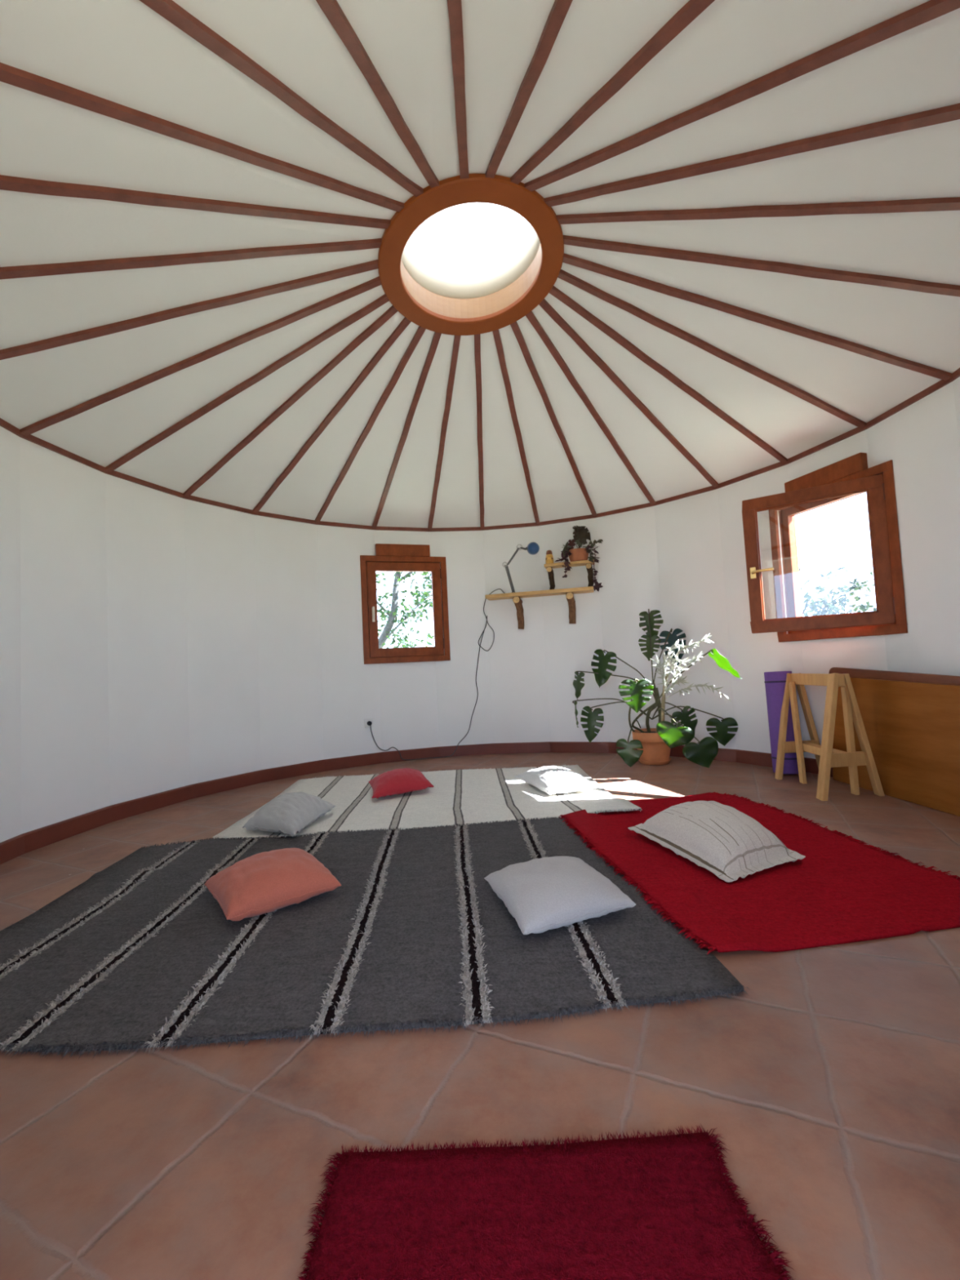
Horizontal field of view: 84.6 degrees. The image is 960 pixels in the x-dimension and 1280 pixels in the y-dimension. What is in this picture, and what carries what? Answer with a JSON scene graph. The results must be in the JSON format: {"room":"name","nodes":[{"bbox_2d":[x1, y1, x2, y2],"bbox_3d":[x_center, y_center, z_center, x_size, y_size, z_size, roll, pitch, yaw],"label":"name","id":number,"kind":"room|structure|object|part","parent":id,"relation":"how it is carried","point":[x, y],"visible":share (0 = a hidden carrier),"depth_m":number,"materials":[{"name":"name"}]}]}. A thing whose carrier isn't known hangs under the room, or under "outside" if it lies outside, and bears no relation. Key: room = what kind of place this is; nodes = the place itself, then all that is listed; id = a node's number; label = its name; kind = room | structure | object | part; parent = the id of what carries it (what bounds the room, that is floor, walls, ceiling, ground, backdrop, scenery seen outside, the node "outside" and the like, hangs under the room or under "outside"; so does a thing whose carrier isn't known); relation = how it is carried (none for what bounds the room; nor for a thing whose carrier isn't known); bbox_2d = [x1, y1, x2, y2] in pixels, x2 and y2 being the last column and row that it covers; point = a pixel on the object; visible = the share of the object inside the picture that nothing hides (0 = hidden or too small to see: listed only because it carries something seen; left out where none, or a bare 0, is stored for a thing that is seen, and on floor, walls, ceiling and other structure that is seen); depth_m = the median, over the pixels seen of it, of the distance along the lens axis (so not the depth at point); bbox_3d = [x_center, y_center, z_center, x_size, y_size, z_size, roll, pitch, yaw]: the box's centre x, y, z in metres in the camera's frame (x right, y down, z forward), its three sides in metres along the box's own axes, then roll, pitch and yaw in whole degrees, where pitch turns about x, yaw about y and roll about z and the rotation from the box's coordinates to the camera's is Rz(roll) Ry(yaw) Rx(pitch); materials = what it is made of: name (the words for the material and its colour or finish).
{"room":"traditional dwelling","nodes":[
{"label":"traditional dwelling","id":0,"kind":"room"},
{"bbox_2d":[0,0,959,528],"bbox_3d":[-0.042,-1.688,2.858,5.540,1.088,5.540,-3,-3,1],"label":"ceiling","id":1,"kind":"structure","parent":0,"point":[123,52],"depth_m":2.28,"materials":[{"name":"white paint"}]},
{"bbox_2d":[0,259,377,359],"bbox_3d":[-1.497,-1.577,2.553,2.019,0.784,0.044,-2,-3,-13],"label":"trim","id":2,"kind":"structure","parent":1,"relation":"attached to","point":[64,340],"depth_m":2.56,"materials":[{"name":"red paint"}]},
{"bbox_2d":[0,238,382,279],"bbox_3d":[-1.393,-1.604,2.235,2.019,0.796,0.044,-1,-3,-25],"label":"trim","id":3,"kind":"structure","parent":1,"relation":"attached to","point":[46,269],"depth_m":2.27,"materials":[{"name":"red paint"}]},
{"bbox_2d":[0,174,390,229],"bbox_3d":[-1.222,-1.632,1.950,2.019,0.807,0.042,-1,-4,-37],"label":"trim","id":4,"kind":"structure","parent":1,"relation":"attached to","point":[8,183],"depth_m":1.99,"materials":[{"name":"red paint"}]},
{"bbox_2d":[19,275,381,435],"bbox_3d":[-1.527,-1.554,2.893,2.017,0.776,0.044,-3,-3,1],"label":"trim","id":5,"kind":"structure","parent":1,"relation":"attached to","point":[35,427],"depth_m":2.88,"materials":[{"name":"red paint"}]},
{"bbox_2d":[0,62,404,212],"bbox_3d":[-0.999,-1.660,1.716,0.042,0.817,2.018,-5,-4,40],"label":"roof beam","id":6,"kind":"structure","parent":1,"relation":"attached to","point":[11,75],"depth_m":1.71,"materials":[{"name":"red paint"}]},
{"bbox_2d":[105,293,389,471],"bbox_3d":[-1.480,-1.535,3.229,2.016,0.768,0.043,-3,-3,13],"label":"trim","id":7,"kind":"structure","parent":1,"relation":"attached to","point":[345,322],"depth_m":3.20,"materials":[{"name":"red paint"}]},
{"bbox_2d":[139,0,423,196],"bbox_3d":[-0.712,-1.688,1.526,0.042,0.828,2.017,-4,-3,27],"label":"trim","id":8,"kind":"structure","parent":1,"relation":"attached to","point":[169,10],"depth_m":1.63,"materials":[{"name":"red paint"}]},
{"bbox_2d":[182,305,397,497],"bbox_3d":[-1.360,-1.522,3.543,2.013,0.763,0.044,-4,-3,27],"label":"trim","id":9,"kind":"structure","parent":1,"relation":"attached to","point":[392,310],"depth_m":3.46,"materials":[{"name":"red paint"}]},
{"bbox_2d":[252,317,410,513],"bbox_3d":[-1.169,-1.515,3.827,2.011,0.759,0.045,-5,-4,40],"label":"trim","id":10,"kind":"structure","parent":1,"relation":"attached to","point":[405,322],"depth_m":3.67,"materials":[{"name":"red paint"}]},
{"bbox_2d":[314,325,426,523],"bbox_3d":[-0.925,-1.514,4.056,0.044,0.757,2.009,-1,-4,-37],"label":"trim","id":11,"kind":"structure","parent":1,"relation":"attached to","point":[420,331],"depth_m":3.83,"materials":[{"name":"red paint"}]},
{"bbox_2d":[315,0,439,187],"bbox_3d":[-0.409,-1.712,1.413,0.043,0.834,2.017,-3,-3,13],"label":"trim","id":12,"kind":"structure","parent":1,"relation":"attached to","point":[331,9],"depth_m":1.71,"materials":[{"name":"red paint"}]},
{"bbox_2d":[372,332,441,528],"bbox_3d":[-0.645,-1.520,4.221,0.044,0.758,2.006,-1,-3,-24],"label":"trim","id":13,"kind":"structure","parent":1,"relation":"attached to","point":[436,338],"depth_m":3.95,"materials":[{"name":"red paint"}]},
{"bbox_2d":[427,335,460,529],"bbox_3d":[-0.322,-1.532,4.324,0.044,0.762,2.003,-2,-3,-12],"label":"trim","id":14,"kind":"structure","parent":1,"relation":"attached to","point":[456,338],"depth_m":4.03,"materials":[{"name":"red paint"}]},
{"bbox_2d":[447,0,469,178],"bbox_3d":[-0.072,-1.735,1.366,0.043,0.844,2.014,-3,-3,1],"label":"trim","id":15,"kind":"structure","parent":1,"relation":"attached to","point":[455,6],"depth_m":1.74,"materials":[{"name":"red paint"}]},
{"bbox_2d":[377,173,564,335],"bbox_3d":[-0.059,-2.268,2.894,1.080,0.604,1.080,-3,-3,1],"label":"window","id":16,"kind":"structure","parent":1,"relation":"attached to","point":[477,254],"depth_m":3.14,"materials":[{"name":"brown wood"}]},
{"bbox_2d":[474,333,484,528],"bbox_3d":[0.003,-1.549,4.353,0.044,0.768,2.002,-3,-3,0],"label":"trim","id":17,"kind":"structure","parent":1,"relation":"attached to","point":[477,337],"depth_m":4.05,"materials":[{"name":"red paint"}]},
{"bbox_2d":[484,0,572,177],"bbox_3d":[0.248,-1.752,1.394,0.044,0.849,2.011,-2,-3,-11],"label":"trim","id":18,"kind":"structure","parent":1,"relation":"attached to","point":[559,10],"depth_m":1.75,"materials":[{"name":"red paint"}]},
{"bbox_2d":[510,0,715,184],"bbox_3d":[0.576,-1.764,1.498,0.043,0.853,2.009,-1,-3,-24],"label":"trim","id":19,"kind":"structure","parent":1,"relation":"attached to","point":[691,9],"depth_m":1.74,"materials":[{"name":"red paint"}]},
{"bbox_2d":[0,752,959,1279],"bbox_3d":[0.091,1.059,2.720,6.100,0.120,6.100,-3,-3,1],"label":"floor","id":20,"kind":"structure","parent":0,"point":[832,1087],"depth_m":1.06,"materials":[{"name":"tile"}]},
{"bbox_2d":[0,816,750,1058],"bbox_3d":[-0.547,0.975,2.055,2.402,0.042,1.661,-3,-3,-3],"label":"striped rug","id":21,"kind":"object","parent":20,"relation":"on","point":[140,953],"visible":0.88,"depth_m":1.61,"materials":[{"name":"grey fabric"}]},
{"bbox_2d":[204,847,341,920],"bbox_3d":[-0.824,0.922,2.076,0.414,0.152,0.446,-1,-4,-38],"label":"cushion","id":22,"kind":"object","parent":21,"relation":"on","point":[260,883],"visible":1,"depth_m":1.95,"materials":[{"name":"orange fabric"}]},
{"bbox_2d":[484,856,635,934],"bbox_3d":[0.262,0.871,1.870,0.415,0.128,0.461,-2,-3,-17],"label":"cushion","id":23,"kind":"object","parent":21,"relation":"on","point":[542,895],"visible":1,"depth_m":1.74,"materials":[{"name":"grey fabric"}]},
{"bbox_2d":[212,764,642,839],"bbox_3d":[-0.295,1.044,3.619,2.411,0.038,1.654,-3,-3,1],"label":"striped rug","id":24,"kind":"object","parent":20,"relation":"on","point":[460,797],"visible":0.84,"depth_m":3.32,"materials":[{"name":"beige fabric"}]},
{"bbox_2d":[242,791,335,837],"bbox_3d":[-1.093,0.971,3.007,0.377,0.171,0.522,-3,-3,11],"label":"cushion","id":25,"kind":"object","parent":24,"relation":"on","point":[289,813],"visible":1,"depth_m":2.89,"materials":[{"name":"grey fabric"}]},
{"bbox_2d":[368,767,434,798],"bbox_3d":[-0.572,0.984,3.704,0.476,0.138,0.378,-1,-3,-26],"label":"cushion","id":26,"kind":"object","parent":24,"relation":"on","point":[396,781],"visible":1,"depth_m":3.60,"materials":[{"name":"fabric"}]},
{"bbox_2d":[515,765,596,795],"bbox_3d":[0.499,0.944,3.619,0.393,0.136,0.522,-2,-3,-14],"label":"cushion","id":27,"kind":"object","parent":24,"relation":"on","point":[553,780],"visible":1,"depth_m":3.48,"materials":[{"name":"white fabric"}]},
{"bbox_2d":[297,1124,795,1279],"bbox_3d":[0.081,0.882,0.618,0.760,0.022,0.693,-3,-3,1],"label":"doormat","id":28,"kind":"object","parent":20,"relation":"on","point":[657,1207],"visible":1,"depth_m":0.82,"materials":[{"name":"red fabric"}]},
{"bbox_2d":[638,757,671,764],"bbox_3d":[1.449,1.001,4.382,0.268,0.034,0.268,-3,-3,1],"label":"saucer","id":29,"kind":"object","parent":20,"relation":"on","point":[646,762],"visible":0.6,"depth_m":4.28,"materials":[{"name":"ceramic"}]},
{"bbox_2d":[572,608,741,768],"bbox_3d":[1.414,0.363,4.196,1.250,1.270,0.942,-3,-3,1],"label":"monstera","id":30,"kind":"object","parent":20,"relation":"on","point":[652,744],"visible":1,"depth_m":4.21,"materials":[{"name":"plant"}]},
{"bbox_3d":[1.204,0.552,4.163,0.077,0.484,0.579,-4,-3,16],"label":"stem","id":31,"kind":"part","parent":30,"relation":"part of","materials":[{"name":"green plant"}]},
{"bbox_3d":[1.355,0.656,4.370,0.213,0.285,0.117,-3,-3,1],"label":"stem","id":32,"kind":"part","parent":30,"relation":"part of","materials":[{"name":"green plant"}]},
{"bbox_3d":[1.410,0.574,4.358,0.075,0.438,0.128,-1,-3,-27],"label":"stem","id":33,"kind":"part","parent":30,"relation":"part of","materials":[{"name":"green plant"}]},
{"bbox_3d":[1.474,0.590,4.348,0.053,0.397,0.094,-4,-3,19],"label":"stem","id":34,"kind":"part","parent":30,"relation":"part of","materials":[{"name":"green plant"}]},
{"bbox_2d":[558,791,959,954],"bbox_3d":[1.106,0.918,2.399,1.237,0.035,1.690,-2,-3,-9],"label":"rug","id":35,"kind":"object","parent":20,"relation":"on","point":[845,890],"visible":0.8,"depth_m":1.91,"materials":[{"name":"fabric"}]},
{"bbox_2d":[627,800,805,882],"bbox_3d":[1.068,0.836,2.378,0.554,0.178,0.716,-2,-3,-18],"label":"cushion","id":36,"kind":"object","parent":35,"relation":"on","point":[721,839],"visible":1,"depth_m":2.18,"materials":[{"name":"beige fabric"}]},
{"bbox_2d":[764,671,798,773],"bbox_3d":[2.171,0.585,3.789,0.187,0.724,0.212,-3,-3,1],"label":"yoga mat","id":37,"kind":"object","parent":20,"relation":"on","point":[775,682],"visible":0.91,"depth_m":3.74,"materials":[{"name":"purple plastic"}]},
{"bbox_2d":[774,672,884,800],"bbox_3d":[2.155,0.570,3.400,0.405,0.726,0.722,-3,-3,1],"label":"sawhorse","id":38,"kind":"object","parent":20,"relation":"on","point":[827,757],"visible":1,"depth_m":3.14,"materials":[{"name":"brown wood"}]},
{"bbox_3d":[2.114,0.593,3.678,0.261,0.714,0.056,-1,-3,-31],"label":"leg","id":39,"kind":"part","parent":38,"relation":"part of","materials":[{"name":"brown wood"}]},
{"bbox_3d":[2.150,0.613,3.576,0.038,0.659,0.259,-4,-3,24],"label":"leg","id":40,"kind":"part","parent":38,"relation":"part of","materials":[{"name":"brown wood"}]},
{"bbox_3d":[2.302,0.585,3.674,0.171,0.712,0.063,-5,-4,41],"label":"leg","id":41,"kind":"part","parent":38,"relation":"part of","materials":[{"name":"brown wood"}]},
{"bbox_3d":[2.186,0.258,3.452,0.036,0.083,0.620,-3,-3,6],"label":"rail","id":42,"kind":"part","parent":38,"relation":"part of","materials":[{"name":"brown wood"}]},
{"bbox_3d":[2.052,0.561,3.113,0.244,0.726,0.074,-2,-3,-22],"label":"leg","id":43,"kind":"part","parent":38,"relation":"part of","materials":[{"name":"brown wood"}]},
{"bbox_3d":[2.213,0.593,3.155,0.035,0.650,0.047,-3,-3,6],"label":"leg","id":44,"kind":"part","parent":38,"relation":"part of","materials":[{"name":"brown wood"}]},
{"bbox_3d":[2.262,0.555,3.127,0.165,0.718,0.056,-4,-3,18],"label":"leg","id":45,"kind":"part","parent":38,"relation":"part of","materials":[{"name":"brown wood"}]},
{"bbox_2d":[828,666,959,685],"bbox_3d":[2.421,0.518,2.822,0.038,0.746,1.474,-3,-3,-3],"label":"wooden board","id":46,"kind":"object","parent":20,"relation":"on","point":[853,673],"visible":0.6,"depth_m":3.01,"materials":[{"name":"brown wood"}]},
{"bbox_2d":[832,677,959,816],"bbox_3d":[2.390,0.547,2.806,0.042,0.690,1.445,-3,-3,-3],"label":"wooden board","id":47,"kind":"object","parent":20,"relation":"on","point":[913,729],"visible":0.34,"depth_m":2.91,"materials":[{"name":"brown wood"}]},
{"bbox_2d":[0,376,959,842],"bbox_3d":[0.033,-0.144,2.781,5.340,2.293,5.340,-3,-3,1],"label":"wall","id":48,"kind":"structure","parent":0,"point":[153,641],"depth_m":4.12,"materials":[{"name":"white paint"}]},
{"bbox_2d":[364,718,373,728],"bbox_3d":[-1.043,0.781,4.957,0.084,0.084,0.017,-1,-3,-27],"label":"wall socket","id":49,"kind":"object","parent":48,"relation":"attached to","point":[366,721],"visible":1,"depth_m":4.95,"materials":[{"name":"white plastic"}]},
{"bbox_2d":[367,588,505,759],"bbox_3d":[-0.376,0.331,5.116,1.435,1.621,0.179,-2,-3,-8],"label":"power cord","id":50,"kind":"object","parent":49,"relation":"attached to","point":[369,722],"visible":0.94,"depth_m":5.21,"materials":[{"name":"black plastic"}]},
{"bbox_2d":[360,543,450,664],"bbox_3d":[-0.742,-0.355,5.194,0.848,1.152,0.195,-2,-3,-18],"label":"window","id":51,"kind":"structure","parent":48,"relation":"in","point":[388,557],"depth_m":5.13,"materials":[{"name":"red wood"}]},
{"bbox_3d":[-1.012,-0.246,5.016,0.024,0.145,0.033,-2,-3,-18],"label":"handle","id":52,"kind":"part","parent":51,"relation":"part of","materials":[{"name":"metal"}]},
{"bbox_3d":[-0.727,-0.300,5.155,0.718,0.915,0.052,-2,-3,-18],"label":"sash","id":53,"kind":"part","parent":51,"relation":"part of","materials":[{"name":"red wood"}]},
{"bbox_2d":[0,742,833,864],"bbox_3d":[0.086,0.951,2.754,5.000,0.101,4.942,-3,-3,1],"label":"baseboard","id":54,"kind":"structure","parent":48,"relation":"attached to","point":[11,848],"depth_m":4.18,"materials":[{"name":"red paint"}]},
{"bbox_2d":[0,367,959,531],"bbox_3d":[-0.020,-1.248,2.837,5.002,0.032,5.002,-3,-3,1],"label":"trim","id":55,"kind":"structure","parent":48,"relation":"attached to","point":[956,374],"depth_m":3.96,"materials":[{"name":"red paint"}]},
{"bbox_2d":[492,328,539,524],"bbox_3d":[0.337,-1.571,4.308,0.043,0.776,2.000,-3,-3,13],"label":"trim","id":56,"kind":"structure","parent":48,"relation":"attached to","point":[496,335],"depth_m":4.00,"materials":[{"name":"red paint"}]},
{"bbox_2d":[484,586,593,629],"bbox_3d":[0.579,-0.291,5.082,1.029,0.345,0.226,-3,-3,14],"label":"wall shelf","id":57,"kind":"object","parent":48,"relation":"attached to","point":[569,593],"visible":1,"depth_m":5.04,"materials":[{"name":"brown wood"}]},
{"bbox_2d":[502,542,539,592],"bbox_3d":[0.401,-0.702,5.145,0.372,0.498,0.092,-3,-3,8],"label":"desk lamp","id":58,"kind":"object","parent":57,"relation":"on","point":[532,548],"visible":0.92,"depth_m":5.16,"materials":[{"name":"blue metal"}]},
{"bbox_3d":[0.292,-0.607,5.180,0.090,0.268,0.020,-3,-3,13],"label":"arm","id":59,"kind":"part","parent":58,"relation":"part of","materials":[{"name":"grey metal"}]},
{"bbox_3d":[0.327,-0.820,5.176,0.141,0.165,0.014,-3,-3,13],"label":"arm","id":60,"kind":"part","parent":58,"relation":"part of","materials":[{"name":"grey metal"}]},
{"bbox_2d":[510,321,596,516],"bbox_3d":[0.653,-1.597,4.188,0.043,0.786,1.999,-4,-3,26],"label":"trim","id":61,"kind":"structure","parent":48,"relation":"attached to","point":[516,330],"depth_m":3.91,"materials":[{"name":"red paint"}]},
{"bbox_2d":[543,560,594,589],"bbox_3d":[0.862,-0.607,5.046,0.477,0.258,0.184,-4,-3,17],"label":"wall shelf","id":62,"kind":"object","parent":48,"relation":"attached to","point":[549,566],"visible":0.91,"depth_m":5.01,"materials":[{"name":"brown wood"}]},
{"bbox_2d":[545,550,553,564],"bbox_3d":[0.670,-0.796,5.095,0.078,0.143,0.078,-3,-3,1],"label":"ornament","id":63,"kind":"object","parent":62,"relation":"on","point":[549,558],"visible":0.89,"depth_m":5.07,"materials":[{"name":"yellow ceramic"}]},
{"bbox_2d":[555,525,603,591],"bbox_3d":[0.928,-0.764,4.995,0.446,0.662,0.251,-3,-3,1],"label":"begonias","id":64,"kind":"object","parent":62,"relation":"on","point":[581,534],"visible":0.99,"depth_m":4.96,"materials":[{"name":"plant"}]},
{"bbox_2d":[525,311,655,504],"bbox_3d":[0.930,-1.625,4.005,0.043,0.796,1.998,-5,-4,38],"label":"trim","id":65,"kind":"structure","parent":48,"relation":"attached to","point":[531,317],"depth_m":3.79,"materials":[{"name":"red paint"}]},
{"bbox_2d":[538,298,718,487],"bbox_3d":[1.160,-1.654,3.762,1.997,0.806,0.042,0,-4,-38],"label":"trim","id":66,"kind":"structure","parent":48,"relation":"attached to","point":[544,304],"depth_m":3.61,"materials":[{"name":"red paint"}]},
{"bbox_2d":[548,285,787,463],"bbox_3d":[1.329,-1.681,3.478,1.996,0.815,0.044,-1,-3,-25],"label":"trim","id":67,"kind":"structure","parent":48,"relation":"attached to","point":[554,291],"depth_m":3.40,"materials":[{"name":"red paint"}]},
{"bbox_2d":[557,269,866,428],"bbox_3d":[1.434,-1.708,3.148,1.997,0.826,0.042,-2,-3,-11],"label":"trim","id":68,"kind":"structure","parent":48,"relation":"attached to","point":[563,275],"depth_m":3.12,"materials":[{"name":"red paint"}]},
{"bbox_2d":[524,0,959,191],"bbox_3d":[0.887,-1.770,1.688,0.042,0.854,2.009,0,-4,-40],"label":"roof beam","id":69,"kind":"structure","parent":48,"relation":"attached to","point":[931,10],"depth_m":1.65,"materials":[{"name":"red paint"}]},
{"bbox_2d":[544,102,959,207],"bbox_3d":[1.109,-1.769,1.901,2.004,0.853,0.042,-5,-4,39],"label":"roof beam","id":70,"kind":"structure","parent":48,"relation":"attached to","point":[950,113],"depth_m":1.92,"materials":[{"name":"red paint"}]},
{"bbox_2d":[562,253,951,381],"bbox_3d":[1.460,-1.730,2.821,1.998,0.834,0.043,-3,-3,2],"label":"trim","id":71,"kind":"structure","parent":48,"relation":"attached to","point":[851,346],"depth_m":2.81,"materials":[{"name":"red paint"}]},
{"bbox_2d":[556,196,959,224],"bbox_3d":[1.286,-1.762,2.163,2.002,0.849,0.044,-4,-3,28],"label":"trim","id":72,"kind":"structure","parent":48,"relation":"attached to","point":[938,204],"depth_m":2.19,"materials":[{"name":"red paint"}]},
{"bbox_2d":[563,235,959,297],"bbox_3d":[1.410,-1.749,2.480,2.000,0.842,0.045,-4,-3,15],"label":"trim","id":73,"kind":"structure","parent":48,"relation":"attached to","point":[751,264],"depth_m":2.48,"materials":[{"name":"red paint"}]},
{"bbox_2d":[742,452,907,642],"bbox_3d":[2.182,-0.582,3.493,0.666,1.152,0.901,-2,-3,-18],"label":"window","id":74,"kind":"structure","parent":48,"relation":"in","point":[849,477],"depth_m":3.43,"materials":[{"name":"red wood"}]},
{"bbox_3d":[1.882,-0.458,3.525,0.145,0.075,0.052,-5,-4,37],"label":"handle","id":75,"kind":"part","parent":74,"relation":"part of","materials":[{"name":"gold metal"}]},
{"bbox_2d":[568,547,588,561],"bbox_3d":[0.939,-0.797,5.023,0.202,0.112,0.202,-3,-3,1],"label":"pot","id":76,"kind":"object","parent":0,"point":[580,553],"depth_m":4.95,"materials":[{"name":"ceramic"}]},
{"bbox_2d":[631,728,671,761],"bbox_3d":[1.444,0.881,4.388,0.328,0.254,0.328,-3,-3,1],"label":"pot","id":77,"kind":"object","parent":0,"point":[655,749],"depth_m":4.27,"materials":[{"name":"ceramic"}]},
{"label":"outside","id":78,"kind":"structure","parent":0,"visible":0},
{"bbox_3d":[0.106,1.364,2.704,120.000,0.470,120.000,-3,-3,1],"label":"ground","id":79,"kind":"structure","parent":78,"visible":0},
{"bbox_2d":[376,571,434,648],"bbox_3d":[-1.541,-0.926,10.523,4.365,5.213,1.861,-3,-3,1],"label":"tree","id":80,"kind":"object","parent":79,"relation":"on","point":[385,634],"visible":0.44,"depth_m":10.36,"materials":[{"name":"green plant"}]},
{"bbox_2d":[799,566,876,616],"bbox_3d":[5.364,-0.172,8.212,2.365,2.797,2.054,-3,-3,1],"label":"tree","id":81,"kind":"object","parent":79,"relation":"on","point":[812,606],"visible":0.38,"depth_m":8.13,"materials":[{"name":"green plant"}]}
]}

